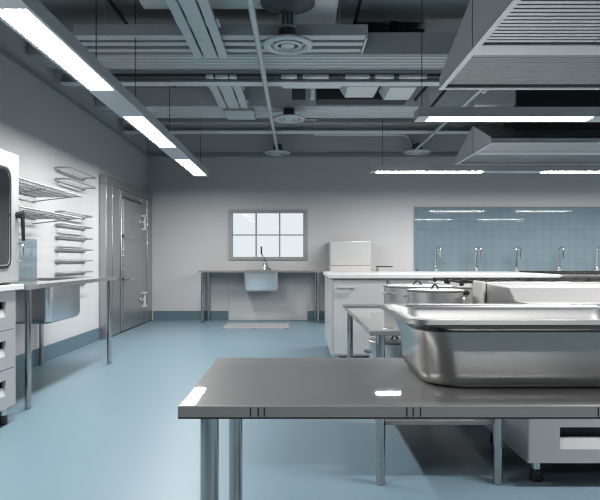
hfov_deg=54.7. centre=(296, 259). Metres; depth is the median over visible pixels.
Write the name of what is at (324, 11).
duct
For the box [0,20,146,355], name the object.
wall
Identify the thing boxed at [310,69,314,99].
pipe
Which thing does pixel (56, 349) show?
baseboard
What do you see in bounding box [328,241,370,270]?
kitchen appliance
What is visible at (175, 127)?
steel beam
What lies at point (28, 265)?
tile backsplash
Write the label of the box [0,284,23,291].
countertop
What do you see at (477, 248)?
kitchen faucet
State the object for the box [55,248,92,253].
wall rack
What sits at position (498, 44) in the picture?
extractor hood
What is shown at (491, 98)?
duct
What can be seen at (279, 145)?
duct collar
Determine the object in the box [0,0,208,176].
pendant light
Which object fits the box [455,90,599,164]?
extractor hood
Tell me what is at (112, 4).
ceiling strip
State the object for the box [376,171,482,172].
diffuser
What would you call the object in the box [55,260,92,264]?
wall rack
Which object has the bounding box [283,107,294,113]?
duct collar
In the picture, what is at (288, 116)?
air diffuser
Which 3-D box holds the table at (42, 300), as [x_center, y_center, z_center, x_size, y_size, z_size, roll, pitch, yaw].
[-2.268,0.630,5.065,0.775,0.900,2.070,0,0,0]
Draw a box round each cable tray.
[72,0,367,53]
[165,0,227,57]
[208,69,255,119]
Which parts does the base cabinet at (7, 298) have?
leg, drawer, drawer, drawer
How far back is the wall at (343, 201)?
10.35 m
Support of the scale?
on the countertop
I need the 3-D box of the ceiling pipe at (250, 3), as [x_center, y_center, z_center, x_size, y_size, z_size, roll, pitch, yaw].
[-0.335,-1.850,4.920,0.052,0.052,10.840,0,0,0]
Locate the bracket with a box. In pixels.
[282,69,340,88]
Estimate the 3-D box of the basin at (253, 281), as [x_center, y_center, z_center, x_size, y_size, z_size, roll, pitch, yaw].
[-0.610,0.372,10.015,0.590,0.345,0.380,0,0,0]
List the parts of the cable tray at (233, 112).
rail, rail, plate, rail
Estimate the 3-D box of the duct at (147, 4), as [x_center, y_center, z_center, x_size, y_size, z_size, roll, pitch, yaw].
[-0.740,-2.375,3.875,1.240,0.310,2.550,0,0,0]
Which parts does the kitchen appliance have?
door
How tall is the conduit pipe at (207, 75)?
0.062 m
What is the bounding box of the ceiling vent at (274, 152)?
[265,134,290,155]
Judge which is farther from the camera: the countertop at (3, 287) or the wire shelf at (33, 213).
the wire shelf at (33, 213)
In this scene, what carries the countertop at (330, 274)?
on the cabinet
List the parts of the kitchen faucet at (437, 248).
spout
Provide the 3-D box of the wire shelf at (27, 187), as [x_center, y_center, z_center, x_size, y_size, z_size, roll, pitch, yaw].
[-2.430,-0.615,5.015,0.476,0.074,1.834,0,0,0]
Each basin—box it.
[16,280,79,323]
[244,272,278,290]
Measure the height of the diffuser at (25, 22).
0.044 m
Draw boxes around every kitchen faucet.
[261,246,270,269]
[434,247,440,270]
[474,247,481,270]
[514,247,521,271]
[557,247,564,270]
[594,247,599,270]
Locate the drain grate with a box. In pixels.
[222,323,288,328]
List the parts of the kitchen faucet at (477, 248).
spout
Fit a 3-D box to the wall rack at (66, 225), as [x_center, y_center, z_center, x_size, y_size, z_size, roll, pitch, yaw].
[-2.603,-0.374,6.835,0.133,0.054,0.890,0,0,0]
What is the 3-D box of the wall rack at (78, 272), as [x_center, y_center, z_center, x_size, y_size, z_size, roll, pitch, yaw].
[-2.603,0.168,6.835,0.133,0.054,0.890,0,0,0]
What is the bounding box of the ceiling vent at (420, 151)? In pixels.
[403,134,430,154]
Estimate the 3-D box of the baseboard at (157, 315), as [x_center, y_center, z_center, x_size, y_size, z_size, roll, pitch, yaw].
[3.120,0.998,10.342,11.360,0.165,0.016,0,0,0]
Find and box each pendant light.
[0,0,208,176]
[369,118,599,172]
[414,0,599,121]
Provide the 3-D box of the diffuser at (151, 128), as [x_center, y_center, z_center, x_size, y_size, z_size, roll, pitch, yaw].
[-1.472,-1.306,5.916,0.173,0.044,1.420,0,0,0]
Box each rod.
[414,69,442,100]
[430,90,446,106]
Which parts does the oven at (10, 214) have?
window trim, door handle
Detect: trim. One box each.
[0,47,148,156]
[147,153,457,157]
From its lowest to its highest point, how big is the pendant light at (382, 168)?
1.260 m
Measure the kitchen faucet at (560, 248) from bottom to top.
0.428 m
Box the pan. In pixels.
[380,304,599,386]
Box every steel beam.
[59,70,441,85]
[123,122,503,133]
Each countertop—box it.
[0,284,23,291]
[323,271,559,278]
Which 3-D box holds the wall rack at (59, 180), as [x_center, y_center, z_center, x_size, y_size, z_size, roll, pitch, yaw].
[-2.583,-0.874,6.835,0.173,0.054,0.890,0,0,0]
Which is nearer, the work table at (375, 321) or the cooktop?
the work table at (375, 321)
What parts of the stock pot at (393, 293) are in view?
lid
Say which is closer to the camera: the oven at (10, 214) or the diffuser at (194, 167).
the oven at (10, 214)
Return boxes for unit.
[473,280,599,481]
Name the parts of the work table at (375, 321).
leg, leg, leg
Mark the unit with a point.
(536, 441)
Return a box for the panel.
[229,272,306,319]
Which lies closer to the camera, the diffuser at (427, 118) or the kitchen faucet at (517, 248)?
the diffuser at (427, 118)
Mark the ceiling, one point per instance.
(437, 15)
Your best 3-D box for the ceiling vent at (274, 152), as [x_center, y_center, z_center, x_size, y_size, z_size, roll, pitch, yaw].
[-0.330,-2.170,9.900,0.440,0.740,0.440,0,0,0]
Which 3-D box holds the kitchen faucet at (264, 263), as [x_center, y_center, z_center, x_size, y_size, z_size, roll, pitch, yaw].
[-0.578,-0.023,10.184,0.170,0.415,0.237,0,0,22]
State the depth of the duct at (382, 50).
5.88 m
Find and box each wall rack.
[55,167,95,180]
[55,178,95,190]
[55,210,92,219]
[55,223,92,230]
[55,236,92,242]
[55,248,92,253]
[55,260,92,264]
[55,271,92,276]
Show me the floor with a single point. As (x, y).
(93, 428)
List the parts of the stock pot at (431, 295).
pot, lid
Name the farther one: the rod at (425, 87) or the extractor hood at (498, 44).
the rod at (425, 87)
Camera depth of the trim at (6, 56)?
6.52 m
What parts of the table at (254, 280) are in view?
leg, leg, leg, leg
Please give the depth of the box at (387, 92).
6.81 m
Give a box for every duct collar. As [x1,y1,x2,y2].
[273,144,281,149]
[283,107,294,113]
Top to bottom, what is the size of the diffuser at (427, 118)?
0.044 m
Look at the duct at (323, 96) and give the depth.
7.26 m
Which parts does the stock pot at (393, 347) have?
lid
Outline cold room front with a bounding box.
[99,174,151,338]
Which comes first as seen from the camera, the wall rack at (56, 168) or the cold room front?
the wall rack at (56, 168)
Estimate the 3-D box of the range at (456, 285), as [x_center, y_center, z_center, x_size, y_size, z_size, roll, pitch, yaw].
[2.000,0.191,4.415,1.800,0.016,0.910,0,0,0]
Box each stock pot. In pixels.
[363,336,402,357]
[382,280,452,303]
[403,284,468,303]
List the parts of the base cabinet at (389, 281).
door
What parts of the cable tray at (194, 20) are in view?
rail, rail, rail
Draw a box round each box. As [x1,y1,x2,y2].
[340,69,378,97]
[379,69,416,99]
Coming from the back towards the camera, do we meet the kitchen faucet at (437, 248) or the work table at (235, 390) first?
the kitchen faucet at (437, 248)
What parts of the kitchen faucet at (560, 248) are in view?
spout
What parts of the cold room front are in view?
jamb panel, panel, door, panel, panel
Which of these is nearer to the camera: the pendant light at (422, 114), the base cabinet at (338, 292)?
the pendant light at (422, 114)
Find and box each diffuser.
[0,9,111,88]
[125,117,174,146]
[177,160,204,174]
[260,0,314,54]
[273,105,316,123]
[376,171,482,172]
[426,117,591,120]
[541,171,599,172]
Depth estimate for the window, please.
10.32 m
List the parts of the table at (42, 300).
leg, leg, leg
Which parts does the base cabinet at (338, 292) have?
door handle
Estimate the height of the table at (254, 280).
0.895 m
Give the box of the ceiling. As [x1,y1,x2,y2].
[39,0,472,106]
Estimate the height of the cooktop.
0.941 m
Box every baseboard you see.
[16,328,99,372]
[153,311,324,319]
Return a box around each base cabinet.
[0,290,15,425]
[325,276,386,357]
[387,279,440,336]
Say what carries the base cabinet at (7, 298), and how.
on the floor
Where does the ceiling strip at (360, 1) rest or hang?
attached to the ceiling
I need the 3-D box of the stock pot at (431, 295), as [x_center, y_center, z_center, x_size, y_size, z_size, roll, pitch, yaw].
[0.832,0.242,3.500,0.355,0.192,0.338,0,0,0]
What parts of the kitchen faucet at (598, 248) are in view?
spout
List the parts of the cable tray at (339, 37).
rail, plate, rail, rail, plate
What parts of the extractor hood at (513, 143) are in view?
panel, ribbed panel, cross rail, cross rail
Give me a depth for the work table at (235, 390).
1.43 m
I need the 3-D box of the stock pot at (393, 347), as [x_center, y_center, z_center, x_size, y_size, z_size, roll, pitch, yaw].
[0.640,0.634,3.800,0.344,0.288,0.344,0,0,-45]
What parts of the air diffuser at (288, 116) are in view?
damper handle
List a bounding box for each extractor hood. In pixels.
[439,0,599,89]
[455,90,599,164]
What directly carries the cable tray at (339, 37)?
hanging from the ceiling
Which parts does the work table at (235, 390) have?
leg, leg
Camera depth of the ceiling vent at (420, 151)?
9.90 m
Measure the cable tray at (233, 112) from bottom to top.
0.565 m
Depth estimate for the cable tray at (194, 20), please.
4.91 m
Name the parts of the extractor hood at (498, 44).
panel, ribbed panel, cross rail, cross rail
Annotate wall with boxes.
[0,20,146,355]
[147,118,599,319]
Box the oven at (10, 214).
[0,149,24,283]
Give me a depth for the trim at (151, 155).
10.32 m
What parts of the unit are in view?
panel, leg, drawer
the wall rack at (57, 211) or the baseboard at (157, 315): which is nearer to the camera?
the wall rack at (57, 211)
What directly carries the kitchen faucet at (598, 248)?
on the countertop
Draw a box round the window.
[229,210,306,259]
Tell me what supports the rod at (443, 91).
attached to the ceiling
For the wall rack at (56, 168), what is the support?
attached to the wall at (46, 133)
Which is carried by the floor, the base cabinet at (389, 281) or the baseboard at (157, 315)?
the base cabinet at (389, 281)
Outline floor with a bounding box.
[0,320,599,499]
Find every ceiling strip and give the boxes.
[107,0,127,23]
[354,0,361,22]
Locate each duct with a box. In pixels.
[27,32,456,68]
[96,88,428,117]
[139,0,263,8]
[290,69,306,102]
[296,0,338,23]
[316,69,405,104]
[470,90,514,106]
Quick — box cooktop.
[520,271,599,277]
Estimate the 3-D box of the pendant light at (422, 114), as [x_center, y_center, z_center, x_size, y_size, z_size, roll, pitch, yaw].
[4.695,-1.910,5.295,7.210,1.260,0.218,0,0,0]
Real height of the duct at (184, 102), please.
0.250 m
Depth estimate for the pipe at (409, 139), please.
9.95 m
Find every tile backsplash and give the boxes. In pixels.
[19,238,36,277]
[414,207,599,271]
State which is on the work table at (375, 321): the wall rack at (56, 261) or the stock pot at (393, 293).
the stock pot at (393, 293)
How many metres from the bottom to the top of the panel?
0.856 m
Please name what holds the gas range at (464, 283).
on the floor
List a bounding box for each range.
[428,277,599,303]
[428,281,472,288]
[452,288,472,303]
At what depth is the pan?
1.51 m
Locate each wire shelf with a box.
[19,177,82,201]
[19,206,82,223]
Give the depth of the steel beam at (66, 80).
6.38 m
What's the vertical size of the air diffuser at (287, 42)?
0.370 m
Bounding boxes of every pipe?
[113,73,440,78]
[246,0,278,156]
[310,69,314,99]
[314,134,413,146]
[415,90,487,149]
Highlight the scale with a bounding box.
[376,266,392,270]
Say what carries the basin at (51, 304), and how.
in the table at (42, 300)
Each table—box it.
[10,277,117,409]
[178,358,599,499]
[198,270,320,322]
[342,304,506,485]
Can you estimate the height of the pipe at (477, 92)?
0.714 m
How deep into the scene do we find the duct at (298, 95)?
6.90 m
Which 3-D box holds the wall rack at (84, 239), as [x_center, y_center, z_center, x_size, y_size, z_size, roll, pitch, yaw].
[-2.603,-0.237,6.835,0.133,0.054,0.890,0,0,0]
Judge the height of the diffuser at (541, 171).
0.044 m
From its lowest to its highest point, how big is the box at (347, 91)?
0.580 m
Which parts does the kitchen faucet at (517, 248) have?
spout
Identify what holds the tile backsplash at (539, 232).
attached to the wall at (343, 201)
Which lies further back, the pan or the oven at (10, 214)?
the oven at (10, 214)

